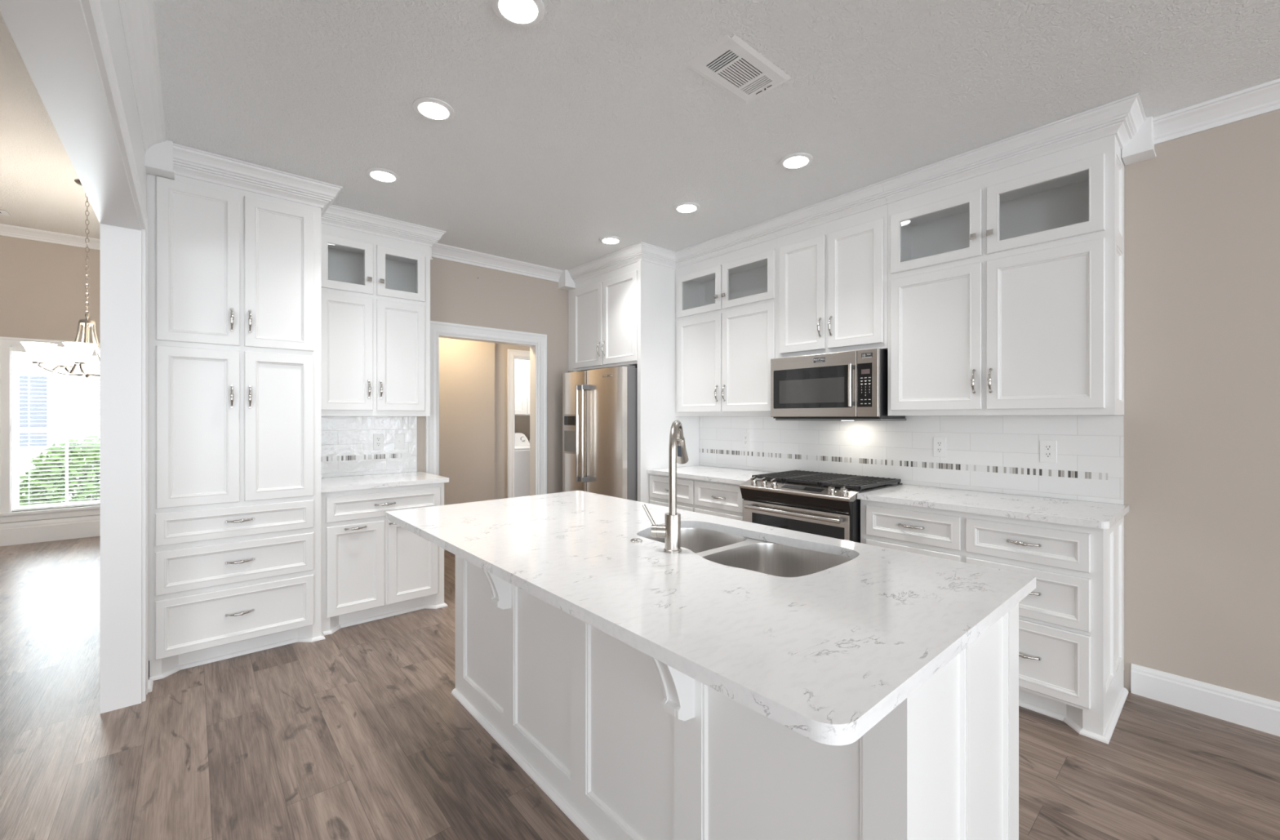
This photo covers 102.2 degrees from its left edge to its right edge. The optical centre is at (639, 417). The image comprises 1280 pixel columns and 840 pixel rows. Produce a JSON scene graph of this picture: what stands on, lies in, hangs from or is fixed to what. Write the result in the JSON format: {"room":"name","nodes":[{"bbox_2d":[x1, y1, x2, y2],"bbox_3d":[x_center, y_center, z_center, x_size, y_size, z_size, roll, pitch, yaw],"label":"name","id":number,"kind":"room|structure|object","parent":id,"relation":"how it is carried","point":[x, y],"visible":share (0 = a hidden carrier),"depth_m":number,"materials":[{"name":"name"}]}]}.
{"room":"kitchen","nodes":[
{"label":"kitchen","id":0,"kind":"room"},
{"bbox_2d":[0,12,100,239],"bbox_3d":[-0.620,-2.051,-0.127,8.297,0.080,16.620,0,0,-41],"label":"ceiling","id":1,"kind":"structure","parent":0,"point":[38,189],"depth_m":4.10,"materials":[{"name":"white paint"}]},
{"bbox_2d":[0,209,10,216],"bbox_3d":[-6.332,-2.008,4.965,0.340,0.006,0.160,0,0,-41],"label":"ceiling vent","id":2,"kind":"object","parent":1,"relation":"in","point":[2,211],"visible":1,"depth_m":5.07,"materials":[{"name":"white paint"}]},
{"bbox_2d":[20,178,100,377],"bbox_3d":[-4.718,-1.177,4.402,0.709,1.668,0.690,0,0,-41],"label":"chandelier","id":3,"kind":"object","parent":1,"relation":"hanging from","point":[75,353],"visible":0.84,"depth_m":4.31,"materials":[{"name":"silver metal"}]},
{"bbox_2d":[0,235,100,523],"bbox_3d":[-7.437,-0.335,4.848,4.518,3.353,0.130,0,0,-41],"label":"wall","id":4,"kind":"structure","parent":0,"point":[42,289],"depth_m":5.62,"materials":[{"name":"beige paint"}]},
{"bbox_2d":[0,336,100,523],"bbox_3d":[-6.378,0.124,5.739,0.995,1.945,0.170,0,0,-41],"label":"window","id":5,"kind":"structure","parent":4,"relation":"in","point":[8,478],"depth_m":5.50,"materials":[{"name":"white paint"}]},
{"bbox_2d":[12,346,100,511],"bbox_3d":[-6.376,0.118,5.736,0.759,1.748,0.058,0,0,-41],"label":"window blind","id":6,"kind":"object","parent":5,"relation":"attached to","point":[14,348],"visible":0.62,"depth_m":5.68,"materials":[{"name":"white plastic"}]},
{"bbox_2d":[0,514,100,546],"bbox_3d":[-7.391,1.222,4.789,4.269,0.240,0.018,0,0,-41],"label":"baseboard","id":7,"kind":"structure","parent":4,"relation":"attached to","point":[14,533],"depth_m":5.62,"materials":[{"name":"white paint"}]},
{"bbox_2d":[0,223,100,249],"bbox_3d":[-7.368,-1.961,4.762,4.269,0.101,0.089,0,0,-41],"label":"trim","id":8,"kind":"structure","parent":4,"relation":"attached to","point":[7,230],"depth_m":5.60,"materials":[{"name":"white paint"}]},
{"bbox_2d":[320,257,568,493],"bbox_3d":[-1.593,-0.029,4.350,3.659,2.743,0.110,0,0,-41],"label":"wall","id":9,"kind":"structure","parent":0,"point":[497,299],"depth_m":4.66,"materials":[{"name":"beige paint"}]},
{"bbox_2d":[320,416,417,477],"bbox_3d":[-2.062,0.208,3.864,0.757,0.440,0.010,0,0,-41],"label":"tile backsplash","id":10,"kind":"structure","parent":9,"relation":"attached to","point":[346,442],"depth_m":3.86,"materials":[{"name":"white tile"}]},
{"bbox_2d":[373,433,383,449],"bbox_3d":[-1.985,0.182,3.921,0.072,0.120,0.007,0,0,-41],"label":"outlet","id":11,"kind":"object","parent":10,"relation":"attached to","point":[378,439],"visible":1,"depth_m":3.92,"materials":[{"name":"white plastic"}]},
{"bbox_2d":[394,433,404,448],"bbox_3d":[-1.869,0.184,4.018,0.072,0.120,0.013,0,0,-41],"label":"light switch","id":12,"kind":"object","parent":10,"relation":"attached to","point":[398,437],"visible":1,"depth_m":4.01,"materials":[{"name":"white plastic"}]},
{"bbox_2d":[320,204,445,416],"bbox_3d":[-1.904,-0.707,3.748,0.846,1.387,0.389,0,0,-41],"label":"upper cabinet","id":13,"kind":"object","parent":9,"relation":"attached to","point":[375,269],"visible":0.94,"depth_m":3.64,"materials":[{"name":"white paint"}]},
{"bbox_2d":[430,246,432,261],"bbox_3d":[-1.704,-1.322,4.088,0.080,0.158,0.141,0,0,-41],"label":"trim","id":14,"kind":"structure","parent":9,"relation":"attached to","point":[431,258],"depth_m":4.06,"materials":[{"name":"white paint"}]},
{"bbox_2d":[425,320,546,495],"bbox_3d":[-1.338,0.279,4.557,1.109,2.126,0.131,0,0,-41],"label":"door frame","id":15,"kind":"structure","parent":9,"relation":"in","point":[537,343],"depth_m":4.72,"materials":[{"name":"white paint"}]},
{"bbox_2d":[431,242,563,282],"bbox_3d":[-1.212,-1.353,4.552,1.425,0.096,0.085,0,0,-41],"label":"trim","id":16,"kind":"structure","parent":9,"relation":"attached to","point":[439,251],"depth_m":4.50,"materials":[{"name":"white paint"}]},
{"bbox_2d":[557,269,575,290],"bbox_3d":[-0.703,-1.322,4.963,0.125,0.158,0.131,0,0,-41],"label":"trim","id":17,"kind":"structure","parent":9,"relation":"attached to","point":[566,282],"depth_m":4.92,"materials":[{"name":"white paint"}]},
{"bbox_2d":[439,337,494,551],"bbox_3d":[-2.420,0.122,4.904,2.170,2.440,0.100,0,0,-41],"label":"wall","id":18,"kind":"structure","parent":0,"point":[466,367],"depth_m":5.38,"materials":[{"name":"beige paint"}]},
{"bbox_2d":[494,342,529,499],"bbox_3d":[-0.872,0.122,6.385,2.550,2.440,0.110,0,0,-41],"label":"wall","id":19,"kind":"structure","parent":0,"point":[500,349],"depth_m":5.73,"materials":[{"name":"beige paint"}]},
{"bbox_2d":[506,349,529,497],"bbox_3d":[-1.162,0.287,6.120,0.933,2.109,0.131,0,0,-41],"label":"door frame","id":20,"kind":"structure","parent":19,"relation":"in","point":[512,354],"depth_m":5.80,"materials":[{"name":"white paint"}]},
{"bbox_2d":[515,415,529,441],"bbox_3d":[-1.819,0.122,7.477,2.550,2.440,0.120,0,0,-41],"label":"wall","id":21,"kind":"structure","parent":0,"point":[522,422],"depth_m":7.51,"materials":[{"name":"beige paint"}]},
{"bbox_2d":[515,359,529,415],"bbox_3d":[-1.683,-0.495,7.282,2.200,0.925,0.349,0,0,-41],"label":"laundry cabinet","id":22,"kind":"object","parent":21,"relation":"attached to","point":[522,366],"visible":0.12,"depth_m":7.11,"materials":[{"name":"white paint"}]},
{"bbox_2d":[0,536,1279,839],"bbox_3d":[-0.180,1.372,0.208,10.000,0.060,16.950,0,0,-41],"label":"floor","id":23,"kind":"structure","parent":0,"point":[360,731],"depth_m":2.07,"materials":[{"name":"brown wood"}]},
{"bbox_2d":[146,142,342,680],"bbox_3d":[-2.369,-0.029,3.119,0.871,2.742,0.729,0,0,-41],"label":"pantry cabinet","id":24,"kind":"object","parent":23,"relation":"on","point":[234,245],"visible":1,"depth_m":2.85,"materials":[{"name":"white paint"}]},
{"bbox_2d":[320,482,447,635],"bbox_3d":[-1.848,0.900,3.638,0.783,0.884,0.628,0,0,-41],"label":"base cabinet","id":25,"kind":"object","parent":23,"relation":"on","point":[373,567],"visible":0.77,"depth_m":3.38,"materials":[{"name":"white paint"}]},
{"bbox_2d":[320,471,448,492],"bbox_3d":[-1.851,0.443,3.645,0.790,0.030,0.596,0,0,-41],"label":"countertop","id":26,"kind":"structure","parent":25,"relation":"on","point":[397,479],"depth_m":3.54,"materials":[{"name":"white stone"}]},
{"bbox_2d":[515,432,529,497],"bbox_3d":[-1.682,0.766,6.934,0.685,1.112,0.720,0,0,-41],"label":"washing machine","id":27,"kind":"object","parent":23,"relation":"on","point":[522,443],"visible":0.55,"depth_m":6.63,"materials":[{"name":"white metal"}]},
{"bbox_2d":[562,364,637,501],"bbox_3d":[-0.177,0.446,4.714,0.850,1.752,0.890,0,0,-41],"label":"refrigerator","id":28,"kind":"object","parent":23,"relation":"on","point":[600,406],"visible":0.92,"depth_m":4.36,"materials":[{"name":"grey metal"}]},
{"bbox_2d":[568,241,699,503],"bbox_3d":[-0.084,-0.029,4.804,0.781,2.742,1.179,0,0,-41],"label":"tall cabinet","id":29,"kind":"object","parent":23,"relation":"on","point":[622,303],"visible":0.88,"depth_m":4.39,"materials":[{"name":"white paint"}]},
{"bbox_2d":[649,473,743,520],"bbox_3d":[0.619,0.900,4.083,0.664,0.884,0.998,0,0,-41],"label":"base cabinet","id":30,"kind":"object","parent":23,"relation":"on","point":[723,500],"visible":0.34,"depth_m":3.83,"materials":[{"name":"white paint"}]},
{"bbox_2d":[647,465,774,484],"bbox_3d":[0.627,0.443,4.085,0.632,0.030,1.006,0,0,-41],"label":"countertop","id":31,"kind":"structure","parent":30,"relation":"on","point":[720,474],"depth_m":4.01,"materials":[{"name":"white stone"}]},
{"bbox_2d":[451,555,1018,839],"bbox_3d":[-0.014,0.900,1.889,0.956,0.884,2.134,0,0,-41],"label":"kitchen island","id":32,"kind":"object","parent":23,"relation":"on","point":[628,744],"visible":0.51,"depth_m":1.34,"materials":[{"name":"white paint"}]},
{"bbox_2d":[385,490,1035,745],"bbox_3d":[-0.045,0.443,1.877,1.063,0.030,2.191,0,0,-41],"label":"island countertop","id":33,"kind":"structure","parent":32,"relation":"on","point":[827,655],"depth_m":1.22,"materials":[{"name":"white stone"}]},
{"bbox_2d":[630,537,642,542],"bbox_3d":[-0.013,0.424,1.791,0.042,0.008,0.042,0,0,-41],"label":"button","id":34,"kind":"object","parent":33,"relation":"on","point":[635,540],"visible":1,"depth_m":1.78,"materials":[{"name":"silver metal"}]},
{"bbox_2d":[642,420,688,553],"bbox_3d":[0.126,0.218,1.764,0.124,0.420,0.280,0,0,30],"label":"faucet","id":35,"kind":"object","parent":33,"relation":"on","point":[670,531],"visible":1,"depth_m":1.65,"materials":[{"name":"silver metal"}]},
{"bbox_2d":[644,528,852,577],"bbox_3d":[0.309,0.568,1.777,0.525,0.219,0.830,0,0,-41],"label":"sink","id":36,"kind":"object","parent":33,"relation":"in","point":[721,548],"visible":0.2,"depth_m":1.86,"materials":[{"name":"metal"}]},
{"bbox_2d":[739,470,902,542],"bbox_3d":[1.162,0.850,3.371,0.730,0.924,0.766,0,0,-41],"label":"range","id":37,"kind":"object","parent":23,"relation":"on","point":[828,504],"visible":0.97,"depth_m":3.15,"materials":[{"name":"silver metal"}]},
{"bbox_2d":[755,478,902,493],"bbox_3d":[1.217,0.438,3.419,0.584,0.036,0.765,0,0,-41],"label":"cooktop","id":38,"kind":"object","parent":37,"relation":"in","point":[858,490],"depth_m":3.18,"materials":[{"name":"metal"}]},
{"bbox_2d":[860,499,1128,744],"bbox_3d":[1.805,0.900,2.716,0.664,0.884,1.052,0,0,-41],"label":"base cabinet","id":39,"kind":"object","parent":23,"relation":"on","point":[1071,625],"visible":0.58,"depth_m":2.31,"materials":[{"name":"white paint"}]},
{"bbox_2d":[857,484,1128,528],"bbox_3d":[1.809,0.443,2.723,0.632,0.030,1.061,0,0,-41],"label":"countertop","id":40,"kind":"structure","parent":39,"relation":"on","point":[1061,511],"depth_m":2.56,"materials":[{"name":"white stone"}]},
{"bbox_2d":[153,0,1279,270],"bbox_3d":[0.326,-1.441,2.192,3.829,0.080,5.885,0,0,-41],"label":"ceiling","id":41,"kind":"structure","parent":0,"point":[580,126],"depth_m":2.20,"materials":[{"name":"white paint"}]},
{"bbox_2d":[365,167,399,182],"bbox_3d":[-1.483,-1.393,2.983,0.176,0.017,0.176,0,0,-41],"label":"recessed light","id":42,"kind":"object","parent":41,"relation":"in","point":[381,175],"visible":1,"depth_m":2.96,"materials":[{"name":"white paint"}]},
{"bbox_2d":[412,97,454,120],"bbox_3d":[-0.936,-1.393,2.345,0.176,0.017,0.176,0,0,-41],"label":"recessed light","id":43,"kind":"object","parent":41,"relation":"in","point":[432,108],"visible":1,"depth_m":2.32,"materials":[{"name":"white paint"}]},
{"bbox_2d":[491,0,544,26],"bbox_3d":[-0.414,-1.393,1.759,0.176,0.017,0.176,0,0,-41],"label":"recessed light","id":44,"kind":"object","parent":41,"relation":"in","point":[521,13],"visible":1,"depth_m":1.76,"materials":[{"name":"white paint"}]},
{"bbox_2d":[599,235,622,244],"bbox_3d":[-0.232,-1.393,4.071,0.176,0.017,0.176,0,0,-41],"label":"recessed light","id":45,"kind":"object","parent":41,"relation":"in","point":[607,239],"visible":1,"depth_m":4.04,"materials":[{"name":"white paint"}]},
{"bbox_2d":[673,201,700,213],"bbox_3d":[0.312,-1.393,3.441,0.176,0.017,0.176,0,0,-41],"label":"recessed light","id":46,"kind":"object","parent":41,"relation":"in","point":[686,206],"visible":1,"depth_m":3.41,"materials":[{"name":"white paint"}]},
{"bbox_2d":[684,34,791,103],"bbox_3d":[0.402,-1.397,2.091,0.390,0.011,0.234,0,0,-41],"label":"ceiling vent","id":47,"kind":"object","parent":41,"relation":"in","point":[731,64],"visible":1,"depth_m":2.07,"materials":[{"name":"white paint"}]},
{"bbox_2d":[779,152,813,169],"bbox_3d":[0.850,-1.393,2.817,0.176,0.017,0.176,0,0,-41],"label":"recessed light","id":48,"kind":"object","parent":41,"relation":"in","point":[797,160],"visible":1,"depth_m":2.79,"materials":[{"name":"white paint"}]},
{"bbox_2d":[704,109,1279,702],"bbox_3d":[3.856,-0.335,0.952,0.120,3.353,12.385,0,0,-41],"label":"wall","id":49,"kind":"structure","parent":0,"point":[1202,215],"depth_m":2.35,"materials":[{"name":"beige paint"}]},
{"bbox_2d":[675,219,777,416],"bbox_3d":[0.730,-0.707,4.161,0.395,1.387,1.030,0,0,-41],"label":"upper cabinet","id":50,"kind":"object","parent":49,"relation":"attached to","point":[726,284],"visible":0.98,"depth_m":4.06,"materials":[{"name":"white paint"}]},
{"bbox_2d":[770,181,888,358],"bbox_3d":[1.322,-0.910,3.478,0.395,0.980,0.775,0,0,-41],"label":"upper cabinet","id":51,"kind":"object","parent":49,"relation":"attached to","point":[833,253],"visible":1,"depth_m":3.35,"materials":[{"name":"white paint"}]},
{"bbox_2d":[770,347,906,421],"bbox_3d":[1.294,-0.198,3.460,0.441,0.434,0.763,0,0,-41],"label":"microwave","id":52,"kind":"object","parent":51,"relation":"attached to","point":[846,385],"visible":1,"depth_m":3.29,"materials":[{"name":"silver metal"}]},
{"bbox_2d":[699,415,1124,504],"bbox_3d":[1.463,0.315,3.611,0.010,0.654,2.814,0,0,-41],"label":"tile backsplash","id":53,"kind":"structure","parent":49,"relation":"attached to","point":[997,454],"depth_m":3.12,"materials":[{"name":"white tile"}]},
{"bbox_2d":[742,432,749,447],"bbox_3d":[0.876,0.185,4.277,0.007,0.120,0.072,0,0,-41],"label":"outlet","id":54,"kind":"object","parent":53,"relation":"attached to","point":[745,436],"visible":1,"depth_m":4.28,"materials":[{"name":"white plastic"}]},
{"bbox_2d":[933,437,946,457],"bbox_3d":[1.837,0.180,3.169,0.007,0.120,0.072,0,0,-41],"label":"outlet","id":55,"kind":"object","parent":53,"relation":"attached to","point":[939,443],"visible":1,"depth_m":3.17,"materials":[{"name":"white plastic"}]},
{"bbox_2d":[936,441,942,446],"bbox_3d":[1.835,0.161,3.167,0.002,0.028,0.032,0,0,-41],"label":"receptacle","id":56,"kind":"object","parent":55,"relation":"attached to","point":[938,443],"depth_m":3.17,"materials":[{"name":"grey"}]},
{"bbox_2d":[936,448,942,453],"bbox_3d":[1.835,0.200,3.167,0.002,0.028,0.032,0,0,-41],"label":"receptacle","id":57,"kind":"object","parent":55,"relation":"attached to","point":[938,450],"depth_m":3.17,"materials":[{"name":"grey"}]},
{"bbox_2d":[1040,440,1057,462],"bbox_3d":[2.186,0.180,2.767,0.007,0.120,0.072,0,0,-41],"label":"outlet","id":58,"kind":"object","parent":53,"relation":"attached to","point":[1048,448],"visible":1,"depth_m":2.76,"materials":[{"name":"white plastic"}]},
{"bbox_2d":[1044,444,1052,450],"bbox_3d":[2.184,0.161,2.765,0.002,0.028,0.032,0,0,-41],"label":"receptacle","id":59,"kind":"object","parent":58,"relation":"attached to","point":[1046,447],"depth_m":2.76,"materials":[{"name":"grey plastic"}]},
{"bbox_2d":[1044,452,1052,457],"bbox_3d":[2.184,0.200,2.765,0.002,0.028,0.032,0,0,-41],"label":"receptacle","id":60,"kind":"object","parent":58,"relation":"attached to","point":[1046,455],"depth_m":2.76,"materials":[{"name":"grey plastic"}]},
{"bbox_2d":[881,93,1146,415],"bbox_3d":[1.936,-0.707,2.770,0.395,1.387,1.099,0,0,-41],"label":"upper cabinet","id":61,"kind":"object","parent":49,"relation":"attached to","point":[1006,256],"visible":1,"depth_m":2.66,"materials":[{"name":"white paint"}]},
{"bbox_2d":[1121,115,1155,165],"bbox_3d":[2.383,-1.322,2.469,0.118,0.158,0.109,0,0,-41],"label":"trim","id":62,"kind":"structure","parent":49,"relation":"attached to","point":[1140,148],"depth_m":2.43,"materials":[{"name":"white paint"}]},
{"bbox_2d":[1130,663,1279,736],"bbox_3d":[3.002,1.272,1.833,0.016,0.140,1.835,0,0,-41],"label":"baseboard","id":63,"kind":"structure","parent":49,"relation":"attached to","point":[1254,712],"depth_m":2.33,"materials":[{"name":"white paint"}]},
{"bbox_2d":[1152,78,1279,144],"bbox_3d":[2.968,-1.353,1.820,0.085,0.096,1.860,0,0,-41],"label":"trim","id":64,"kind":"structure","parent":49,"relation":"attached to","point":[1264,98],"depth_m":2.29,"materials":[{"name":"white paint"}]},
{"bbox_3d":[-2.470,-0.335,2.471,0.129,3.353,9.970,0,0,-41],"label":"wall","id":65,"kind":"structure","parent":0,"visible":0},
{"bbox_2d":[0,0,141,713],"bbox_3d":[-1.002,0.223,0.779,0.135,2.239,4.290,0,0,-41],"label":"door frame","id":66,"kind":"structure","parent":65,"relation":"attached to","point":[52,38],"depth_m":2.35,"materials":[{"name":"white paint"}]},
{"bbox_2d":[80,0,147,702],"bbox_3d":[-0.974,0.179,0.860,0.020,2.325,4.376,0,0,-41],"label":"trim","id":67,"kind":"structure","parent":65,"relation":"attached to","point":[93,11],"depth_m":2.36,"materials":[{"name":"white paint"}]},
{"bbox_2d":[100,0,146,207],"bbox_3d":[-1.029,-0.099,0.914,0.008,2.602,4.530,0,0,-41],"label":"trim","id":68,"kind":"structure","parent":65,"relation":"attached to","point":[111,10],"depth_m":1.79,"materials":[{"name":"white paint"}]},
{"bbox_2d":[118,0,166,153],"bbox_3d":[-0.813,-1.353,0.724,0.085,0.096,5.160,0,0,-41],"label":"trim","id":69,"kind":"structure","parent":65,"relation":"attached to","point":[137,16],"depth_m":1.99,"materials":[{"name":"white paint"}]},
{"bbox_2d":[147,660,153,693],"bbox_3d":[-2.454,1.272,2.578,0.035,0.140,0.150,0,0,-41],"label":"baseboard","id":70,"kind":"structure","parent":65,"relation":"attached to","point":[150,682],"depth_m":2.58,"materials":[{"name":"white paint"}]},
{"bbox_2d":[145,139,174,179],"bbox_3d":[-2.447,-1.322,2.632,0.116,0.158,0.136,0,0,-41],"label":"trim","id":71,"kind":"structure","parent":65,"relation":"attached to","point":[158,157],"depth_m":2.60,"materials":[{"name":"white paint"}]},
{"label":"outside","id":72,"kind":"structure","parent":0,"visible":0},
{"bbox_3d":[-14.978,1.667,12.689,22.000,0.050,21.200,0,0,-41],"label":"ground","id":73,"kind":"structure","parent":72,"visible":0},
{"bbox_2d":[19,352,99,502],"bbox_3d":[-12.323,-0.658,11.153,10.800,4.600,4.000,0,0,-41],"label":"house","id":74,"kind":"structure","parent":73,"relation":"on","point":[82,437],"depth_m":9.96,"materials":[{"name":"brick"}]},
{"bbox_2d":[19,435,99,505],"bbox_3d":[-7.431,0.950,6.943,1.555,1.414,1.572,0,0,-41],"label":"shrub","id":75,"kind":"object","parent":73,"relation":"on","point":[84,450],"visible":0.21,"depth_m":6.58,"materials":[{"name":"green plant"}]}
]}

